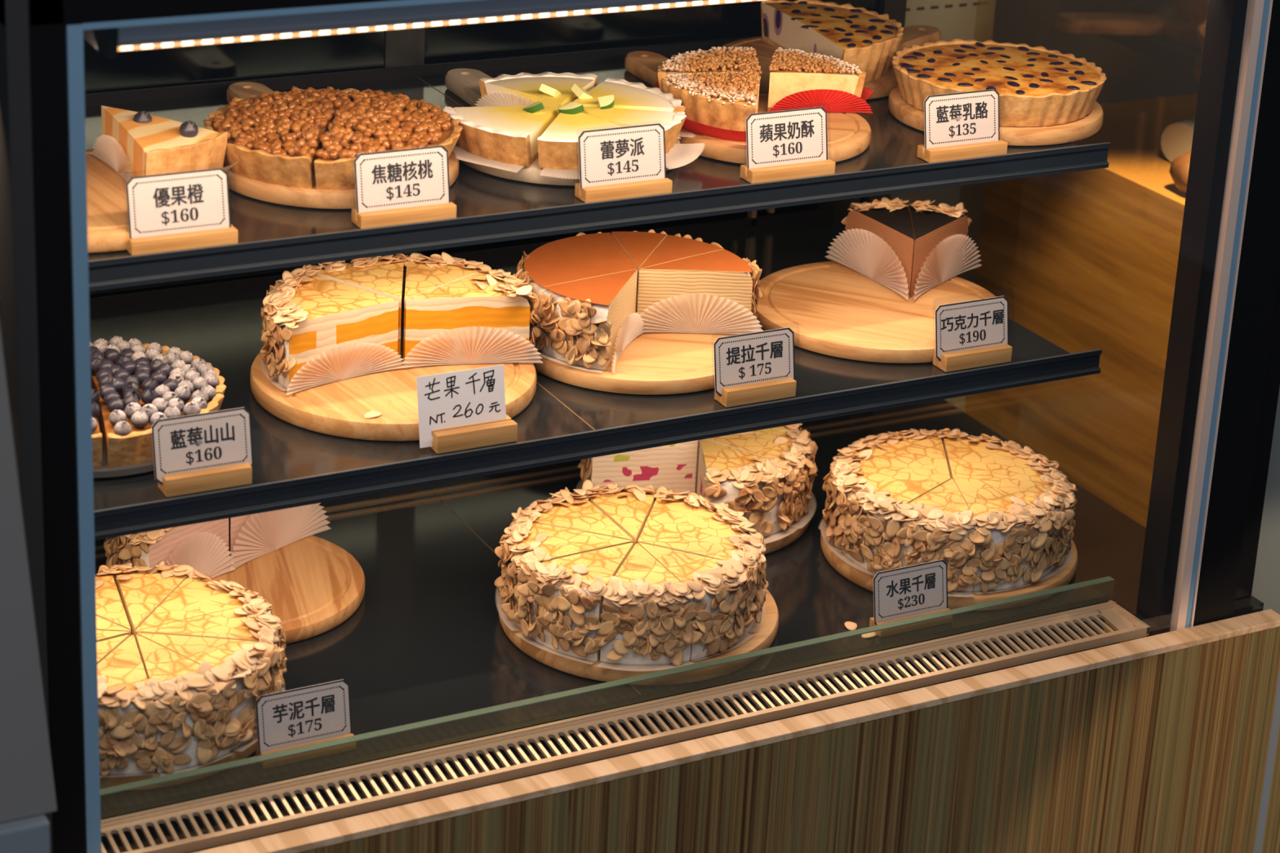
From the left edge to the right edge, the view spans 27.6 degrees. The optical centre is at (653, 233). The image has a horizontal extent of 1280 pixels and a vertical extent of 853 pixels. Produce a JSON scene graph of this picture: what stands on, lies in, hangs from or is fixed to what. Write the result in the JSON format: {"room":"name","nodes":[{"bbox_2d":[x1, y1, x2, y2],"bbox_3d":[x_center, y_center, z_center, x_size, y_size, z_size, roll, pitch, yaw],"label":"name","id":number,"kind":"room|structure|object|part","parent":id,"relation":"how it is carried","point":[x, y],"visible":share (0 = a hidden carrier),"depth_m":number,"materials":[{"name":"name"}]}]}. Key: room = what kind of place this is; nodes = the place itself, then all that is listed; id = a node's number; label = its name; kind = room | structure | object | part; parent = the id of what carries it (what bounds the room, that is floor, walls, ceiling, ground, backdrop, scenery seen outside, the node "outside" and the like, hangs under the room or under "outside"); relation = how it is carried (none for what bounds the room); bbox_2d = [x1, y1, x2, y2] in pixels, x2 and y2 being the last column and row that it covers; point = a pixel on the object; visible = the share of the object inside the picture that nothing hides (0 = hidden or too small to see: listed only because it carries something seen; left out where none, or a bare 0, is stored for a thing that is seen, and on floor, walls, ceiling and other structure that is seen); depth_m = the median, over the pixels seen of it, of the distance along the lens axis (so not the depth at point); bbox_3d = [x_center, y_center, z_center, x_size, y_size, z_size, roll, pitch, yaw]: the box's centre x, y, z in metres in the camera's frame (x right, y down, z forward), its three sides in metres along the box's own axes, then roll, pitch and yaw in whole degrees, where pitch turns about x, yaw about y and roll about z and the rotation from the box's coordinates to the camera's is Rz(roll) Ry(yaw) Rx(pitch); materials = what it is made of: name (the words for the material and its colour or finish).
{"room":"food shop","nodes":[
{"label":"food shop","id":0,"kind":"room"},
{"bbox_2d":[890,0,1208,412],"bbox_3d":[-0.461,0.003,2.422,2.600,2.400,0.050,-7,21,-27],"label":"wall","id":1,"kind":"structure","parent":0,"point":[1144,49],"depth_m":2.86,"materials":[{"name":"grey"}]},
{"bbox_2d":[904,0,995,41],"bbox_3d":[0.287,-0.336,2.571,0.140,0.420,0.016,-7,21,-27],"label":"vent panel","id":2,"kind":"object","parent":1,"relation":"attached to","point":[963,20],"visible":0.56,"depth_m":2.62,"materials":[{"name":"grey"}]},
{"bbox_2d":[1251,386,1279,614],"bbox_3d":[0.562,0.195,2.322,0.128,2.200,0.030,-7,21,-27],"label":"wall","id":3,"kind":"structure","parent":0,"point":[1266,582],"depth_m":2.33,"materials":[{"name":"grey"}]},
{"bbox_2d":[1253,666,1279,852],"bbox_3d":[0.520,0.804,2.408,0.012,0.988,0.016,-7,21,-27],"label":"trim","id":4,"kind":"structure","parent":3,"relation":"attached to","point":[1276,715],"depth_m":2.29,"materials":[{"name":"grey metal"}]},
{"bbox_3d":[0.402,1.900,0.772,7.000,0.050,4.750,-7,21,-27],"label":"floor","id":5,"kind":"structure","parent":0,"visible":0},
{"bbox_2d":[0,813,50,852],"bbox_3d":[-0.561,0.905,1.766,0.325,1.104,0.045,-7,21,-27],"label":"support rail","id":6,"kind":"object","parent":5,"relation":"on","point":[31,834],"visible":0.55,"depth_m":1.64,"materials":[{"name":"grey metal"}]},
{"bbox_2d":[0,328,57,822],"bbox_3d":[-0.475,0.181,1.544,0.232,0.416,0.018,-7,21,-27],"label":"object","id":7,"kind":"object","parent":6,"relation":"on","point":[27,787],"visible":1,"depth_m":1.61,"materials":[{"name":"grey"}]},
{"bbox_2d":[193,608,1279,852],"bbox_3d":[-0.308,0.902,1.975,1.864,1.000,0.021,-7,21,-27],"label":"countertop","id":8,"kind":"structure","parent":5,"relation":"on","point":[1159,743],"depth_m":2.10,"materials":[{"name":"brown wood"}]},
{"bbox_2d":[0,0,1279,852],"bbox_3d":[-0.217,-0.002,2.028,1.470,0.754,0.530,-7,21,-27],"label":"display case","id":9,"kind":"object","parent":8,"relation":"on","point":[443,702],"visible":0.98,"depth_m":2.07,"materials":[{"name":"black metal"}]},
{"bbox_3d":[-0.405,0.108,1.667,0.014,0.750,0.040,-7,21,-27],"label":"post","id":10,"kind":"part","parent":9,"relation":"part of","materials":[{"name":"grey metal"}]},
{"bbox_3d":[-0.389,0.106,1.676,0.022,0.750,0.039,-7,21,-27],"label":"post","id":11,"kind":"part","parent":9,"relation":"part of","materials":[{"name":"black metal"}]},
{"bbox_2d":[85,149,129,253],"bbox_3d":[-0.416,-0.026,1.891,0.207,0.014,0.207,-7,21,-27],"label":"serving board","id":12,"kind":"object","parent":9,"relation":"on","point":[108,227],"visible":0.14,"depth_m":1.85,"materials":[{"name":"brown wood"}]},
{"bbox_2d":[91,105,237,182],"bbox_3d":[-0.375,-0.062,1.910,0.126,0.046,0.072,9,20,18],"label":"slice","id":13,"kind":"object","parent":12,"relation":"on","point":[133,144],"visible":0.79,"depth_m":1.91,"materials":[{"name":"orange food"}]},
{"bbox_2d":[93,409,219,478],"bbox_3d":[-0.418,0.144,1.957,0.186,0.008,0.186,-7,21,-27],"label":"serving plate","id":14,"kind":"object","parent":9,"relation":"on","point":[104,471],"visible":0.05,"depth_m":1.88,"materials":[{"name":"grey"}]},
{"bbox_2d":[89,335,226,467],"bbox_3d":[-0.417,0.121,1.950,0.194,0.041,0.192,2,19,-4],"label":"tart","id":15,"kind":"object","parent":14,"relation":"on","point":[135,384],"visible":0.55,"depth_m":1.93,"materials":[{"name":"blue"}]},
{"bbox_2d":[99,741,257,791],"bbox_3d":[-0.393,0.361,1.976,0.216,0.014,0.216,-7,21,-27],"label":"serving board","id":16,"kind":"object","parent":9,"relation":"on","point":[105,782],"visible":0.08,"depth_m":1.88,"materials":[{"name":"brown wood"}]},
{"bbox_2d":[95,560,287,777],"bbox_3d":[-0.392,0.322,1.962,0.231,0.069,0.240,-11,23,-36],"label":"cake","id":17,"kind":"object","parent":16,"relation":"on","point":[185,658],"visible":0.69,"depth_m":1.91,"materials":[{"name":"yellow food"}]},
{"bbox_2d":[125,168,238,255],"bbox_3d":[-0.328,-0.018,1.819,0.081,0.055,0.019,-7,21,-27],"label":"price sign","id":18,"kind":"object","parent":9,"relation":"on","point":[191,209],"visible":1,"depth_m":1.82,"materials":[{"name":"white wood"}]},
{"bbox_3d":[0.062,-0.244,1.802,1.038,0.124,0.039,-7,21,-27],"label":"rail","id":19,"kind":"part","parent":9,"relation":"part of","materials":[{"name":"black metal"}]},
{"bbox_2d":[151,407,253,497],"bbox_3d":[-0.319,0.153,1.867,0.082,0.059,0.020,-7,21,-27],"label":"price sign","id":20,"kind":"object","parent":9,"relation":"on","point":[196,453],"visible":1,"depth_m":1.87,"materials":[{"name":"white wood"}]},
{"bbox_3d":[-0.610,-0.051,2.091,0.845,0.700,0.004,-7,21,-27],"label":"door","id":21,"kind":"part","parent":9,"relation":"part of","materials":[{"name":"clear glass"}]},
{"bbox_2d":[212,535,364,644],"bbox_3d":[-0.345,0.294,2.181,0.206,0.014,0.206,-7,21,-27],"label":"serving board","id":22,"kind":"object","parent":9,"relation":"on","point":[313,584],"visible":0.35,"depth_m":2.17,"materials":[{"name":"brown wood"}]},
{"bbox_2d":[103,502,331,578],"bbox_3d":[-0.390,0.237,2.210,0.120,0.070,0.213,16,23,34],"label":"cake","id":23,"kind":"object","parent":22,"relation":"on","point":[205,547],"visible":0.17,"depth_m":2.17,"materials":[{"name":"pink paper"}]},
{"bbox_2d":[255,671,355,768],"bbox_3d":[-0.255,0.360,1.933,0.082,0.056,0.019,-7,21,-27],"label":"price sign","id":24,"kind":"object","parent":9,"relation":"on","point":[290,719],"visible":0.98,"depth_m":1.93,"materials":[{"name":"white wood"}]},
{"bbox_2d":[222,81,459,208],"bbox_3d":[-0.273,-0.073,2.055,0.188,0.014,0.315,-7,21,-27],"label":"serving board","id":25,"kind":"object","parent":9,"relation":"on","point":[313,197],"visible":0.22,"depth_m":1.92,"materials":[{"name":"brown wood"}]},
{"bbox_2d":[203,85,462,190],"bbox_3d":[-0.244,-0.079,1.991,0.197,0.039,0.194,-7,21,-27],"label":"tart","id":26,"kind":"object","parent":25,"relation":"on","point":[297,137],"visible":0.97,"depth_m":1.95,"materials":[{"name":"brown food"}]},
{"bbox_2d":[249,319,536,440],"bbox_3d":[-0.206,0.114,2.068,0.226,0.016,0.226,-7,21,-27],"label":"serving board","id":27,"kind":"object","parent":9,"relation":"on","point":[339,408],"visible":0.41,"depth_m":2.00,"materials":[{"name":"brown wood"}]},
{"bbox_2d":[364,411,382,418],"bbox_3d":[-0.212,0.137,1.971,0.010,0.002,0.016,20,25,41],"label":"flake","id":28,"kind":"object","parent":27,"relation":"on","point":[369,415],"visible":1,"depth_m":1.97,"materials":[{"name":"beige food"}]},
{"bbox_2d":[260,252,542,395],"bbox_3d":[-0.215,0.063,2.089,0.227,0.065,0.152,-7,21,-27],"label":"cake","id":29,"kind":"object","parent":27,"relation":"on","point":[322,323],"visible":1,"depth_m":2.06,"materials":[{"name":"yellow food"}]},
{"bbox_2d":[351,145,456,228],"bbox_3d":[-0.179,-0.036,1.896,0.081,0.053,0.019,-7,21,-27],"label":"price sign","id":30,"kind":"object","parent":9,"relation":"on","point":[407,185],"visible":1,"depth_m":1.90,"materials":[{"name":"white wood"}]},
{"bbox_3d":[-0.397,-0.118,2.176,1.314,0.010,0.004,-7,21,-27],"label":"rail","id":31,"kind":"part","parent":9,"relation":"part of","materials":[{"name":"black metal"}]},
{"bbox_2d":[117,0,760,51],"bbox_3d":[0.056,-0.168,1.842,0.902,0.004,0.015,-7,21,-27],"label":"diffuser","id":32,"kind":"object","parent":9,"relation":"attached to","point":[131,38],"depth_m":1.70,"materials":[{"name":"white plastic"}]},
{"bbox_3d":[-0.406,0.051,2.234,1.314,0.010,0.004,-7,21,-27],"label":"rail","id":33,"kind":"part","parent":9,"relation":"part of","materials":[{"name":"black metal"}]},
{"bbox_2d":[416,364,517,453],"bbox_3d":[-0.140,0.132,1.960,0.076,0.056,0.020,-7,21,-27],"label":"price sign","id":34,"kind":"object","parent":9,"relation":"on","point":[460,410],"visible":1,"depth_m":1.96,"materials":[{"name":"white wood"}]},
{"bbox_2d":[0,217,1070,511],"bbox_3d":[-0.316,0.117,2.076,1.314,0.005,0.390,-7,21,-27],"label":"shelf","id":35,"kind":"object","parent":9,"relation":"attached to","point":[217,319],"depth_m":2.09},
{"bbox_2d":[444,68,680,186],"bbox_3d":[-0.099,-0.091,2.132,0.184,0.014,0.307,-7,21,-27],"label":"serving board","id":36,"kind":"object","parent":9,"relation":"on","point":[464,83],"visible":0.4,"depth_m":2.04,"materials":[{"name":"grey wood"}]},
{"bbox_2d":[442,106,557,173],"bbox_3d":[-0.118,-0.072,2.013,0.101,0.030,0.096,0,19,-10],"label":"slice","id":37,"kind":"object","parent":36,"relation":"on","point":[505,138],"visible":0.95,"depth_m":2.01,"materials":[{"name":"yellow food"}]},
{"bbox_2d":[523,101,544,113],"bbox_3d":[-0.093,-0.098,2.043,0.015,0.013,0.014,-1,19,-12],"label":"wedge","id":38,"kind":"object","parent":37,"relation":"on","point":[537,106],"visible":1,"depth_m":2.04,"materials":[{"name":"green food"}]},
{"bbox_2d":[473,71,597,115],"bbox_3d":[-0.104,-0.111,2.130,0.093,0.029,0.104,8,19,16],"label":"slice","id":39,"kind":"object","parent":36,"relation":"on","point":[522,89],"visible":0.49,"depth_m":2.12,"materials":[{"name":"yellow food"}]},
{"bbox_2d":[538,84,560,97],"bbox_3d":[-0.083,-0.114,2.092,0.014,0.014,0.014,8,19,16],"label":"wedge","id":40,"kind":"object","parent":39,"relation":"on","point":[551,91],"visible":1,"depth_m":2.09,"materials":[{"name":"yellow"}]},
{"bbox_2d":[537,111,622,179],"bbox_3d":[-0.041,-0.069,2.013,0.079,0.029,0.108,6,19,10],"label":"slice","id":41,"kind":"object","parent":36,"relation":"on","point":[557,146],"visible":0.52,"depth_m":1.99,"materials":[{"name":"yellow food"}]},
{"bbox_2d":[558,102,584,114],"bbox_3d":[-0.064,-0.098,2.045,0.015,0.010,0.014,-13,24,-39],"label":"wedge","id":42,"kind":"object","parent":41,"relation":"on","point":[571,108],"visible":1,"depth_m":2.04,"materials":[{"name":"green food"}]},
{"bbox_2d":[573,78,695,139],"bbox_3d":[-0.007,-0.098,2.107,0.093,0.030,0.114,9,20,17],"label":"slice","id":43,"kind":"object","parent":36,"relation":"on","point":[627,95],"visible":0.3,"depth_m":2.10,"materials":[{"name":"yellow food"}]},
{"bbox_2d":[570,83,593,98],"bbox_3d":[-0.057,-0.113,2.091,0.014,0.015,0.014,-11,23,-35],"label":"wedge","id":44,"kind":"object","parent":43,"relation":"on","point":[577,90],"visible":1,"depth_m":2.09,"materials":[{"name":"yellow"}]},
{"bbox_2d":[581,106,705,169],"bbox_3d":[-0.016,-0.079,2.049,0.109,0.030,0.066,8,19,15],"label":"slice","id":45,"kind":"object","parent":36,"relation":"on","point":[677,155],"visible":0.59,"depth_m":2.04,"materials":[{"name":"yellow food"}]},
{"bbox_2d":[597,94,613,109],"bbox_3d":[-0.036,-0.103,2.067,0.014,0.011,0.015,-2,19,-15],"label":"wedge","id":46,"kind":"object","parent":45,"relation":"on","point":[605,102],"visible":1,"depth_m":2.06,"materials":[{"name":"green"}]},
{"bbox_2d":[84,54,1076,260],"bbox_3d":[-0.311,-0.055,2.026,1.314,0.005,0.371,-7,21,-27],"label":"shelf","id":47,"kind":"object","parent":9,"relation":"attached to","point":[490,207],"depth_m":2.05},
{"bbox_2d":[574,123,672,202],"bbox_3d":[-0.022,-0.055,1.977,0.076,0.053,0.019,-7,21,-27],"label":"price sign","id":48,"kind":"object","parent":9,"relation":"on","point":[624,162],"visible":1,"depth_m":1.98,"materials":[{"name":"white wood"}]},
{"bbox_2d":[100,600,1150,852],"bbox_3d":[-0.187,0.413,1.930,1.344,0.035,0.072,-7,21,-27],"label":"vent grille","id":49,"kind":"object","parent":9,"relation":"attached to","point":[238,805],"depth_m":2.01,"materials":[{"name":"beige metal"}]},
{"bbox_2d":[533,332,736,395],"bbox_3d":[-0.012,0.089,2.173,0.210,0.014,0.210,-7,21,-27],"label":"serving board","id":50,"kind":"object","parent":9,"relation":"on","point":[652,363],"visible":0.32,"depth_m":2.10,"materials":[{"name":"brown wood"}]},
{"bbox_2d":[515,229,764,373],"bbox_3d":[-0.019,0.050,2.173,0.210,0.059,0.187,-7,21,-27],"label":"cake","id":51,"kind":"object","parent":50,"relation":"on","point":[597,293],"visible":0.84,"depth_m":2.16,"materials":[{"name":"orange food"}]},
{"bbox_2d":[498,589,778,685],"bbox_3d":[-0.012,0.315,2.171,0.233,0.014,0.233,-7,21,-27],"label":"serving board","id":52,"kind":"object","parent":9,"relation":"on","point":[766,634],"visible":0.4,"depth_m":2.08,"materials":[{"name":"brown wood"}]},
{"bbox_2d":[493,479,768,671],"bbox_3d":[-0.017,0.276,2.152,0.227,0.070,0.227,-13,24,-39],"label":"cake","id":53,"kind":"object","parent":52,"relation":"on","point":[633,577],"visible":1,"depth_m":2.10,"materials":[{"name":"yellow food"}]},
{"bbox_3d":[0.004,-0.130,2.417,0.475,0.700,0.004,-7,21,-27],"label":"door","id":54,"kind":"part","parent":9,"relation":"part of","materials":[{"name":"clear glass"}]},
{"bbox_3d":[-0.234,0.330,2.134,1.465,0.012,0.500,-7,21,-27],"label":"floor panel","id":55,"kind":"part","parent":9,"relation":"part of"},
{"bbox_2d":[624,51,871,164],"bbox_3d":[0.059,-0.109,2.211,0.174,0.014,0.320,-7,21,-27],"label":"serving board","id":56,"kind":"object","parent":9,"relation":"on","point":[848,134],"visible":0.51,"depth_m":2.12,"materials":[{"name":"brown wood"}]},
{"bbox_2d":[653,46,760,111],"bbox_3d":[0.043,-0.134,2.195,0.090,0.041,0.107,2,19,-2],"label":"slice","id":57,"kind":"object","parent":56,"relation":"on","point":[717,59],"visible":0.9,"depth_m":2.17,"materials":[{"name":"brown food"}]},
{"bbox_2d":[661,69,762,141],"bbox_3d":[0.053,-0.103,2.105,0.091,0.041,0.087,-1,19,-12],"label":"slice","id":58,"kind":"object","parent":56,"relation":"on","point":[718,104],"visible":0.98,"depth_m":2.09,"materials":[{"name":"brown food"}]},
{"bbox_2d":[767,47,875,113],"bbox_3d":[0.143,-0.129,2.196,0.089,0.041,0.099,5,19,5],"label":"slice","id":59,"kind":"object","parent":56,"relation":"on","point":[799,78],"visible":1,"depth_m":2.17,"materials":[{"name":"beige food"}]},
{"bbox_2d":[713,327,796,407],"bbox_3d":[0.085,0.104,2.076,0.081,0.057,0.020,-7,21,-27],"label":"price sign","id":60,"kind":"object","parent":9,"relation":"on","point":[753,367],"visible":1,"depth_m":2.08,"materials":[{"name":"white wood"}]},
{"bbox_3d":[0.106,-0.050,2.487,0.026,0.085,0.008,-7,21,-27],"label":"door handle","id":61,"kind":"part","parent":9,"relation":"part of","materials":[{"name":"black metal"}]},
{"bbox_2d":[739,106,835,183],"bbox_3d":[0.108,-0.072,2.044,0.079,0.054,0.019,-7,21,-27],"label":"price sign","id":62,"kind":"object","parent":9,"relation":"on","point":[792,144],"visible":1,"depth_m":2.04,"materials":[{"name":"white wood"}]},
{"bbox_2d":[764,520,810,554],"bbox_3d":[0.040,0.247,2.378,0.209,0.014,0.209,-7,21,-27],"label":"serving board","id":63,"kind":"object","parent":9,"relation":"on","point":[773,546],"visible":0.13,"depth_m":2.31,"materials":[{"name":"brown wood"}]},
{"bbox_2d":[575,422,817,543],"bbox_3d":[0.050,0.205,2.372,0.221,0.070,0.190,16,23,34],"label":"cake","id":64,"kind":"object","parent":63,"relation":"on","point":[767,475],"visible":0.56,"depth_m":2.33,"materials":[{"name":"beige food"}]},
{"bbox_2d":[720,25,941,99],"bbox_3d":[0.183,-0.155,2.365,0.270,0.014,0.182,-7,21,-27],"label":"serving board","id":65,"kind":"object","parent":9,"relation":"on","point":[919,35],"visible":0.28,"depth_m":2.37,"materials":[{"name":"brown wood"}]},
{"bbox_2d":[760,0,903,81],"bbox_3d":[0.168,-0.176,2.345,0.101,0.038,0.182,-7,21,-27],"label":"tart","id":66,"kind":"object","parent":65,"relation":"on","point":[869,40],"visible":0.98,"depth_m":2.32,"materials":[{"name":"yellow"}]},
{"bbox_2d":[844,621,857,631],"bbox_3d":[0.165,0.328,2.179,0.010,0.002,0.016,1,19,-7],"label":"flake","id":67,"kind":"object","parent":9,"relation":"on","point":[851,626],"visible":0.97,"depth_m":2.18,"materials":[{"name":"beige food"}]},
{"bbox_2d":[861,631,876,638],"bbox_3d":[0.180,0.333,2.166,0.016,0.002,0.010,-12,24,-38],"label":"flake","id":68,"kind":"object","parent":9,"relation":"on","point":[868,635],"visible":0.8,"depth_m":2.16,"materials":[{"name":"beige food"}]},
{"bbox_2d":[755,261,996,363],"bbox_3d":[0.196,0.066,2.272,0.225,0.014,0.225,-7,21,-27],"label":"serving board","id":69,"kind":"object","parent":9,"relation":"on","point":[830,308],"visible":0.61,"depth_m":2.24,"materials":[{"name":"brown wood"}]},
{"bbox_2d":[824,196,914,300],"bbox_3d":[0.217,0.009,2.324,0.070,0.062,0.124,-7,21,-27],"label":"cake slice","id":70,"kind":"object","parent":69,"relation":"on","point":[877,242],"visible":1,"depth_m":2.32,"materials":[{"name":"brown food"}]},
{"bbox_2d":[908,200,981,300],"bbox_3d":[0.238,0.009,2.327,0.066,0.062,0.124,15,22,32],"label":"cake slice","id":71,"kind":"object","parent":69,"relation":"on","point":[943,249],"visible":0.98,"depth_m":2.32,"materials":[{"name":"brown food"}]},
{"bbox_2d":[869,559,952,637],"bbox_3d":[0.217,0.303,2.178,0.076,0.053,0.019,-7,21,-27],"label":"price sign","id":72,"kind":"object","parent":9,"relation":"on","point":[909,592],"visible":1,"depth_m":2.18,"materials":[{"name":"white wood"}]},
{"bbox_2d":[820,530,1077,610],"bbox_3d":[0.263,0.279,2.320,0.228,0.014,0.228,-7,21,-27],"label":"serving board","id":73,"kind":"object","parent":9,"relation":"on","point":[864,580],"visible":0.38,"depth_m":2.24,"materials":[{"name":"brown wood"}]},
{"bbox_2d":[818,428,1077,596],"bbox_3d":[0.261,0.239,2.305,0.227,0.070,0.229,-7,21,-27],"label":"cake","id":74,"kind":"object","parent":73,"relation":"on","point":[1000,515],"visible":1,"depth_m":2.25,"materials":[{"name":"beige food"}]},
{"bbox_2d":[916,88,1007,162],"bbox_3d":[0.254,-0.090,2.120,0.078,0.054,0.019,-7,21,-27],"label":"price sign","id":75,"kind":"object","parent":9,"relation":"on","point":[959,125],"visible":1,"depth_m":2.12,"materials":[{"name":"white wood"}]},
{"bbox_2d":[933,296,1012,372],"bbox_3d":[0.271,0.080,2.172,0.082,0.059,0.020,-7,21,-27],"label":"price sign","id":76,"kind":"object","parent":9,"relation":"on","point":[972,334],"visible":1,"depth_m":2.17,"materials":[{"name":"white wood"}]},
{"bbox_2d":[888,84,1103,146],"bbox_3d":[0.295,-0.108,2.243,0.184,0.014,0.184,-7,21,-27],"label":"serving board","id":77,"kind":"object","parent":9,"relation":"on","point":[905,113],"visible":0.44,"depth_m":2.18,"materials":[{"name":"brown wood"}]},
{"bbox_2d":[891,38,1106,126],"bbox_3d":[0.296,-0.130,2.238,0.184,0.031,0.184,-7,21,-27],"label":"tart","id":78,"kind":"object","parent":77,"relation":"on","point":[1037,86],"visible":0.97,"depth_m":2.21,"materials":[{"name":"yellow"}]},
{"bbox_3d":[0.490,-0.011,2.128,0.115,0.732,0.038,-7,21,-27],"label":"post","id":79,"kind":"part","parent":9,"relation":"part of","materials":[{"name":"black metal"}]},
{"bbox_3d":[0.465,0.006,2.105,0.018,0.712,0.014,-7,21,-27],"label":"edge trim","id":80,"kind":"part","parent":9,"relation":"part of","materials":[{"name":"silver metal"}]},
{"bbox_3d":[0.864,-0.007,2.652,0.050,2.400,0.800,-7,21,-27],"label":"wall","id":81,"kind":"structure","parent":0,"visible":0},
{"bbox_2d":[964,93,1197,643],"bbox_3d":[0.617,0.529,2.842,0.330,1.240,0.580,-7,21,-27],"label":"panel","id":82,"kind":"object","parent":81,"relation":"attached to","point":[1087,260],"depth_m":2.70,"materials":[{"name":"brown wood"}]},
{"bbox_2d":[1160,116,1195,162],"bbox_3d":[0.583,-0.105,2.705,0.044,0.044,0.130,20,25,40],"label":"paper roll","id":83,"kind":"object","parent":82,"relation":"on","point":[1176,140],"visible":0.27,"depth_m":2.66,"materials":[{"name":"beige paper"}]},
{"bbox_2d":[1168,151,1191,193],"bbox_3d":[0.542,-0.060,2.567,0.057,0.053,0.050,-7,21,-27],"label":"bread bag","id":84,"kind":"object","parent":82,"relation":"on","point":[1180,166],"visible":0.23,"depth_m":2.56,"materials":[{"name":"brown"}]},
{"bbox_2d":[1261,724,1279,852],"bbox_3d":[0.733,0.790,2.525,0.472,0.960,0.010,-7,21,-27],"label":"trim","id":85,"kind":"structure","parent":81,"relation":"attached to","point":[1271,841],"depth_m":2.32,"materials":[{"name":"brown wood"}]}
]}

